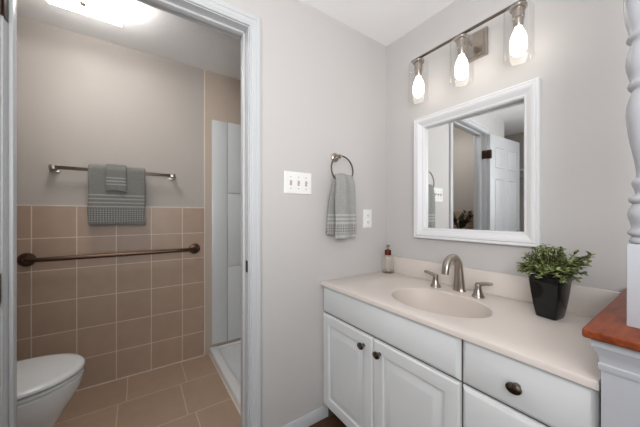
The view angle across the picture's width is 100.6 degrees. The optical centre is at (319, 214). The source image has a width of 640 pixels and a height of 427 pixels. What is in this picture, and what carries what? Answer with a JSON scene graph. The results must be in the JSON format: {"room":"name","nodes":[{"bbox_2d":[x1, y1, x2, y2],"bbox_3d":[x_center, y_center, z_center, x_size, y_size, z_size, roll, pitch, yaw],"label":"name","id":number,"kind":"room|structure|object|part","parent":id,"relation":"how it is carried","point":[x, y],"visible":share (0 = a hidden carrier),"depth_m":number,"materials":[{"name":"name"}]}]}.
{"room":"bathroom","nodes":[
{"label":"bathroom","id":0,"kind":"room"},
{"bbox_2d":[17,16,240,354],"bbox_3d":[-1.161,-0.022,2.085,2.340,2.330,0.107,0,0,-35],"label":"wall","id":1,"kind":"structure","parent":0,"point":[83,100],"depth_m":1.84,"materials":[{"name":"beige paint"}]},
{"bbox_2d":[17,205,203,389],"bbox_3d":[-1.479,0.542,1.800,1.292,1.203,0.008,0,0,-35],"label":"wall tile","id":2,"kind":"structure","parent":1,"relation":"attached to","point":[125,315],"depth_m":1.82,"materials":[{"name":"beige tile"}]},
{"bbox_2d":[17,243,199,266],"bbox_3d":[-1.362,0.268,1.831,1.006,0.082,0.074,0,0,-35],"label":"grab bar","id":3,"kind":"object","parent":2,"relation":"attached to","point":[25,259],"visible":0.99,"depth_m":1.72,"materials":[{"name":"brown metal"}]},
{"bbox_2d":[17,204,203,207],"bbox_3d":[-1.478,-0.060,1.799,1.292,0.006,0.010,0,0,-35],"label":"trim","id":4,"kind":"structure","parent":1,"relation":"attached to","point":[17,204],"depth_m":1.72,"materials":[{"name":"beige tile"}]},
{"bbox_2d":[48,164,174,179],"bbox_3d":[-1.380,-0.293,1.822,0.692,0.048,0.083,0,0,-35],"label":"towel bar","id":5,"kind":"object","parent":1,"relation":"attached to","point":[52,168],"visible":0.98,"depth_m":1.68,"materials":[{"name":"silver metal"}]},
{"bbox_2d":[87,164,145,225],"bbox_3d":[-1.365,-0.128,1.798,0.311,0.397,0.070,0,0,-35],"label":"bath towel","id":6,"kind":"object","parent":5,"relation":"hanging from","point":[104,207],"visible":0.86,"depth_m":1.77,"materials":[{"name":"grey fabric"}]},
{"bbox_2d":[106,164,126,191],"bbox_3d":[-1.371,-0.247,1.795,0.114,0.183,0.101,0,0,-35],"label":"washcloth","id":7,"kind":"object","parent":6,"relation":"on","point":[116,180],"visible":0.94,"depth_m":1.75,"materials":[{"name":"grey fabric"}]},
{"bbox_2d":[76,355,203,390],"bbox_3d":[-1.471,1.140,1.798,1.282,0.006,0.004,0,0,-35],"label":"trim","id":8,"kind":"structure","parent":1,"relation":"attached to","point":[201,355],"depth_m":1.90,"materials":[{"name":"beige tile"}]},
{"bbox_2d":[204,70,204,354],"bbox_3d":[-0.943,-0.022,2.171,0.008,2.330,0.004,0,0,-35],"label":"trim","id":9,"kind":"structure","parent":1,"relation":"attached to","point":[204,70],"depth_m":2.17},
{"bbox_2d":[212,120,240,344],"bbox_3d":[-0.307,0.142,2.021,0.767,1.863,0.967,0,0,-35],"label":"shower surround","id":10,"kind":"object","parent":1,"relation":"attached to","point":[219,128],"visible":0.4,"depth_m":2.26,"materials":[{"name":"plastic"}]},
{"bbox_3d":[-0.843,0.142,2.233,0.125,1.863,0.009,0,0,-35],"label":"edge panel","id":11,"kind":"part","parent":10,"relation":"part of","materials":[{"name":"plastic"}]},
{"bbox_3d":[-0.526,-0.489,2.452,0.638,0.602,0.009,0,0,-35],"label":"tile panel","id":12,"kind":"part","parent":10,"relation":"part of","materials":[{"name":"plastic"}]},
{"bbox_3d":[-0.526,0.128,2.452,0.638,0.623,0.009,0,0,-35],"label":"tile panel","id":13,"kind":"part","parent":10,"relation":"part of","materials":[{"name":"plastic"}]},
{"bbox_3d":[-0.526,0.758,2.452,0.638,0.630,0.009,0,0,-35],"label":"tile panel","id":14,"kind":"part","parent":10,"relation":"part of","materials":[{"name":"plastic"}]},
{"bbox_2d":[17,0,240,79],"bbox_3d":[-0.841,-1.217,1.709,2.440,0.060,1.090,0,0,-35],"label":"ceiling","id":15,"kind":"structure","parent":0,"point":[145,28],"depth_m":1.73,"materials":[{"name":"white paint"}]},
{"bbox_2d":[47,0,121,26],"bbox_3d":[-1.187,-1.117,1.330,0.308,0.140,0.308,0,0,-35],"label":"ceiling light","id":16,"kind":"object","parent":15,"relation":"attached to","point":[109,11],"visible":1,"depth_m":1.38,"materials":[{"name":"white"}]},
{"bbox_2d":[54,354,346,426],"bbox_3d":[-0.174,1.173,0.158,3.100,0.060,4.400,0,0,-35],"label":"floor","id":17,"kind":"structure","parent":0,"point":[189,393],"depth_m":1.62,"materials":[{"name":"brown tile"}]},
{"bbox_2d":[17,353,84,426],"bbox_3d":[-1.393,0.757,1.104,0.627,0.773,0.450,0,0,-35],"label":"toilet","id":18,"kind":"object","parent":17,"relation":"on","point":[46,384],"visible":0.91,"depth_m":1.15,"materials":[{"name":"ceramic"}]},
{"bbox_3d":[-1.324,0.735,1.151,0.452,0.017,0.364,0,0,-35],"label":"seat","id":19,"kind":"part","parent":18,"relation":"part of","materials":[{"name":"ceramic"}]},
{"bbox_3d":[-1.320,0.710,1.154,0.451,0.022,0.372,0,0,-35],"label":"lid","id":20,"kind":"part","parent":18,"relation":"part of","materials":[{"name":"ceramic"}]},
{"bbox_2d":[208,340,240,416],"bbox_3d":[-0.277,1.117,2.029,0.879,0.052,0.978,0,0,-35],"label":"shower pan","id":21,"kind":"object","parent":17,"relation":"on","point":[226,358],"visible":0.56,"depth_m":1.94,"materials":[{"name":"plastic"}]},
{"bbox_2d":[323,287,600,426],"bbox_3d":[0.521,0.769,1.187,0.544,0.748,1.088,0,0,-35],"label":"vanity cabinet","id":22,"kind":"object","parent":17,"relation":"on","point":[382,367],"visible":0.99,"depth_m":0.97,"materials":[{"name":"white wood"}]},
{"bbox_3d":[0.131,0.804,1.344,0.018,0.510,0.381,0,0,-35],"label":"door","id":23,"kind":"part","parent":22,"relation":"part of","materials":[{"name":"white wood"}]},
{"bbox_3d":[0.189,0.598,1.216,0.030,0.030,0.039,0,0,-35],"label":"knob","id":24,"kind":"part","parent":22,"relation":"part of","materials":[{"name":"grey metal"}]},
{"bbox_3d":[0.244,0.598,1.136,0.030,0.030,0.039,0,0,-35],"label":"knob","id":25,"kind":"part","parent":22,"relation":"part of","materials":[{"name":"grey metal"}]},
{"bbox_3d":[0.241,0.469,1.184,0.018,0.146,0.769,0,0,-35],"label":"false drawer","id":26,"kind":"part","parent":22,"relation":"part of","materials":[{"name":"white wood"}]},
{"bbox_3d":[0.350,0.804,1.024,0.018,0.510,0.382,0,0,-35],"label":"door","id":27,"kind":"part","parent":22,"relation":"part of","materials":[{"name":"white wood"}]},
{"bbox_2d":[320,255,620,390],"bbox_3d":[0.538,0.389,1.198,0.547,0.240,1.093,0,0,-35],"label":"countertop","id":28,"kind":"structure","parent":22,"relation":"on","point":[506,322],"depth_m":1.01,"materials":[{"name":"beige stone"}]},
{"bbox_2d":[392,289,492,317],"bbox_3d":[0.510,0.442,1.161,0.310,0.131,0.424,0,0,-35],"label":"sink basin","id":29,"kind":"object","parent":28,"relation":"in","point":[436,302],"depth_m":1.26,"materials":[{"name":"ceramic"}]},
{"bbox_2d":[424,254,492,298],"bbox_3d":[0.638,0.281,1.282,0.161,0.186,0.334,0,0,-35],"label":"faucet","id":30,"kind":"object","parent":28,"relation":"on","point":[459,285],"visible":1,"depth_m":1.29,"materials":[{"name":"silver metal"}]},
{"bbox_3d":[0.586,0.311,1.405,0.026,0.030,0.072,0,0,-38],"label":"lever","id":31,"kind":"part","parent":30,"relation":"part of","materials":[{"name":"silver metal"}]},
{"bbox_3d":[0.602,0.341,1.385,0.053,0.064,0.053,0,0,-35],"label":"handle","id":32,"kind":"part","parent":30,"relation":"part of","materials":[{"name":"silver metal"}]},
{"bbox_3d":[0.640,0.281,1.280,0.161,0.186,0.063,0,0,-35],"label":"spout","id":33,"kind":"part","parent":30,"relation":"part of","materials":[{"name":"silver metal"}]},
{"bbox_3d":[0.722,0.341,1.212,0.053,0.064,0.053,0,0,-35],"label":"handle","id":34,"kind":"part","parent":30,"relation":"part of","materials":[{"name":"silver metal"}]},
{"bbox_3d":[0.735,0.311,1.190,0.026,0.030,0.072,0,0,-31],"label":"lever","id":35,"kind":"part","parent":30,"relation":"part of","materials":[{"name":"silver metal"}]},
{"bbox_2d":[516,244,595,320],"bbox_3d":[0.839,0.239,0.965,0.177,0.268,0.221,0,0,-25],"label":"potted plant","id":36,"kind":"object","parent":28,"relation":"on","point":[550,283],"visible":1,"depth_m":0.94,"materials":[{"name":"green plant"}]},
{"bbox_3d":[0.841,0.298,0.972,0.095,0.150,0.095,0,0,-25],"label":"planter","id":37,"kind":"part","parent":36,"relation":"part of","materials":[{"name":"black ceramic"}]},
{"bbox_3d":[0.550,0.674,0.734,0.018,0.249,0.308,0,0,-35],"label":"drawer","id":38,"kind":"part","parent":22,"relation":"part of","materials":[{"name":"white wood"}]},
{"bbox_3d":[0.529,0.469,0.723,0.030,0.030,0.039,0,0,-35],"label":"knob","id":39,"kind":"part","parent":22,"relation":"part of","materials":[{"name":"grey metal"}]},
{"bbox_3d":[0.550,0.469,0.734,0.018,0.146,0.308,0,0,-35],"label":"drawer","id":40,"kind":"part","parent":22,"relation":"part of","materials":[{"name":"white wood"}]},
{"bbox_2d":[221,0,386,426],"bbox_3d":[-0.542,-0.022,1.186,2.340,2.330,0.110,0,0,-35],"label":"wall","id":41,"kind":"structure","parent":0,"point":[324,80],"depth_m":1.44,"materials":[{"name":"white paint"}]},
{"bbox_2d":[0,0,0,303],"bbox_3d":[-1.222,0.127,0.564,0.710,2.008,0.165,0,0,-42],"label":"door","id":42,"kind":"structure","parent":41,"relation":"in","point":[0,0],"depth_m":0.80,"materials":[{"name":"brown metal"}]},
{"bbox_2d":[0,0,260,426],"bbox_3d":[-0.688,0.117,1.082,0.814,2.053,0.116,0,0,-35],"label":"trim","id":43,"kind":"structure","parent":41,"relation":"attached to","point":[185,9],"depth_m":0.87,"materials":[{"name":"white wood"}]},
{"bbox_3d":[-0.989,-0.659,0.829,0.016,0.090,0.040,0,0,-35],"label":"hinge plate","id":44,"kind":"part","parent":43,"relation":"part of","materials":[{"name":"brown metal"}]},
{"bbox_2d":[136,0,239,39],"bbox_3d":[-0.726,0.097,1.137,0.894,2.093,0.018,0,0,-35],"label":"trim","id":45,"kind":"structure","parent":41,"relation":"attached to","point":[136,0],"depth_m":1.22,"materials":[{"name":"white wood"}]},
{"bbox_2d":[284,171,310,194],"bbox_3d":[-0.112,-0.169,1.405,0.166,0.116,0.016,0,0,-35],"label":"light switch","id":46,"kind":"object","parent":41,"relation":"attached to","point":[294,182],"visible":1,"depth_m":1.40,"materials":[{"name":"plastic"}]},
{"bbox_2d":[282,405,327,426],"bbox_3d":[-0.121,1.112,1.402,0.402,0.062,0.012,0,0,-35],"label":"baseboard","id":47,"kind":"structure","parent":41,"relation":"attached to","point":[311,418],"depth_m":1.45,"materials":[{"name":"white wood"}]},
{"bbox_2d":[331,153,353,178],"bbox_3d":[0.112,-0.268,1.526,0.165,0.186,0.072,0,0,-35],"label":"towel ring","id":48,"kind":"object","parent":41,"relation":"attached to","point":[334,156],"visible":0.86,"depth_m":1.52,"materials":[{"name":"silver metal"}]},
{"bbox_2d":[326,173,355,238],"bbox_3d":[0.123,-0.049,1.510,0.172,0.370,0.083,0,0,-35],"label":"hand towel","id":49,"kind":"object","parent":48,"relation":"hanging from","point":[341,216],"visible":1,"depth_m":1.48,"materials":[{"name":"grey fabric"}]},
{"bbox_2d":[363,210,371,227],"bbox_3d":[0.305,0.024,1.697,0.072,0.117,0.009,0,0,-35],"label":"electrical outlet","id":50,"kind":"object","parent":41,"relation":"attached to","point":[367,214],"visible":1,"depth_m":1.69,"materials":[{"name":"plastic"}]},
{"bbox_2d":[299,0,454,46],"bbox_3d":[0.125,-1.173,-0.364,3.200,0.060,3.200,0,0,-35],"label":"ceiling","id":51,"kind":"structure","parent":0,"point":[384,22],"depth_m":1.51,"materials":[{"name":"paint"}]},
{"bbox_2d":[387,0,635,291],"bbox_3d":[1.062,-0.022,1.009,0.100,2.330,4.400,0,0,-35],"label":"wall","id":52,"kind":"structure","parent":0,"point":[579,50],"depth_m":1.09,"materials":[{"name":"white paint"}]},
{"bbox_2d":[411,0,527,97],"bbox_3d":[0.701,-0.767,1.284,0.182,0.279,0.566,0,0,-35],"label":"vanity light","id":53,"kind":"object","parent":52,"relation":"attached to","point":[472,47],"visible":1,"depth_m":1.25,"materials":[{"name":"silver metal"}]},
{"bbox_2d":[413,58,423,75],"bbox_3d":[0.538,-0.805,1.452,0.060,0.096,0.060,0,0,-35],"label":"socket","id":54,"kind":"object","parent":53,"relation":"attached to","point":[418,62],"depth_m":1.44,"materials":[{"name":"silver metal"}]},
{"bbox_3d":[0.538,-0.699,1.452,0.059,0.116,0.059,0,0,-35],"label":"light bulb","id":55,"kind":"part","parent":53,"relation":"part of","materials":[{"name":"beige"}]},
{"bbox_2d":[454,33,468,55],"bbox_3d":[0.671,-0.805,1.260,0.060,0.096,0.060,0,0,-35],"label":"socket","id":56,"kind":"object","parent":53,"relation":"attached to","point":[461,39],"depth_m":1.25,"materials":[{"name":"silver metal"}]},
{"bbox_3d":[0.671,-0.699,1.260,0.059,0.116,0.059,0,0,-35],"label":"light bulb","id":57,"kind":"part","parent":53,"relation":"part of","materials":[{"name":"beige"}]},
{"bbox_3d":[0.716,-0.849,1.291,0.111,0.025,0.017,0,0,-35],"label":"arm","id":58,"kind":"part","parent":53,"relation":"part of","materials":[{"name":"silver metal"}]},
{"bbox_2d":[509,1,527,27],"bbox_3d":[0.800,-0.805,1.072,0.060,0.096,0.060,0,0,-35],"label":"socket","id":59,"kind":"object","parent":53,"relation":"attached to","point":[517,9],"depth_m":1.06,"materials":[{"name":"silver metal"}]},
{"bbox_3d":[0.800,-0.699,1.072,0.059,0.116,0.059,0,0,-35],"label":"light bulb","id":60,"kind":"part","parent":53,"relation":"part of","materials":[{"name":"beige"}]},
{"bbox_2d":[414,77,541,246],"bbox_3d":[0.755,-0.218,1.360,0.064,0.706,0.606,0,0,-35],"label":"wall mirror","id":61,"kind":"object","parent":52,"relation":"attached to","point":[478,161],"visible":0.98,"depth_m":1.31,"materials":[{"name":"white painted wood"},{"name":"silver mirror glass"}]},
{"bbox_2d":[426,100,523,231],"bbox_3d":[0.778,-0.217,1.366,0.020,0.610,0.506,0,0,-35],"label":"mirror glass","id":62,"kind":"object","parent":61,"relation":"attached to","point":[475,161],"depth_m":1.34,"materials":[{"name":"silver mirror"}]},
{"bbox_2d":[385,255,620,316],"bbox_3d":[0.755,0.322,1.347,0.019,0.105,1.093,0,0,-35],"label":"backsplash","id":63,"kind":"structure","parent":52,"relation":"attached to","point":[584,300],"depth_m":1.22,"materials":[{"name":"beige stone"}]},
{"bbox_2d":[591,339,639,426],"bbox_3d":[0.885,0.706,0.667,0.576,0.875,0.192,0,0,-35],"label":"wall","id":64,"kind":"structure","parent":0,"point":[619,367],"depth_m":0.56,"materials":[{"name":"white wood"}]},
{"bbox_2d":[582,289,639,351],"bbox_3d":[0.877,0.257,0.664,0.593,0.020,0.211,0,0,-35],"label":"wood ledge","id":65,"kind":"object","parent":64,"relation":"on","point":[609,326],"visible":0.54,"depth_m":0.58,"materials":[{"name":"brown wood"}]},
{"bbox_2d":[623,0,639,328],"bbox_3d":[0.743,-0.448,0.579,0.109,1.390,0.109,0,0,-35],"label":"turned post","id":66,"kind":"object","parent":65,"relation":"on","point":[631,8],"visible":1,"depth_m":0.59,"materials":[{"name":"white wood"}]},
{"bbox_3d":[0.885,0.303,0.667,0.576,0.069,0.192,0,0,-35],"label":"crown moulding","id":67,"kind":"part","parent":64,"relation":"part of","materials":[{"name":"white wood"}]},
{"bbox_3d":[0.891,0.706,0.672,0.561,0.875,0.164,0,0,-35],"label":"wall panel","id":68,"kind":"part","parent":64,"relation":"part of","materials":[{"name":"white wood"}]}
]}

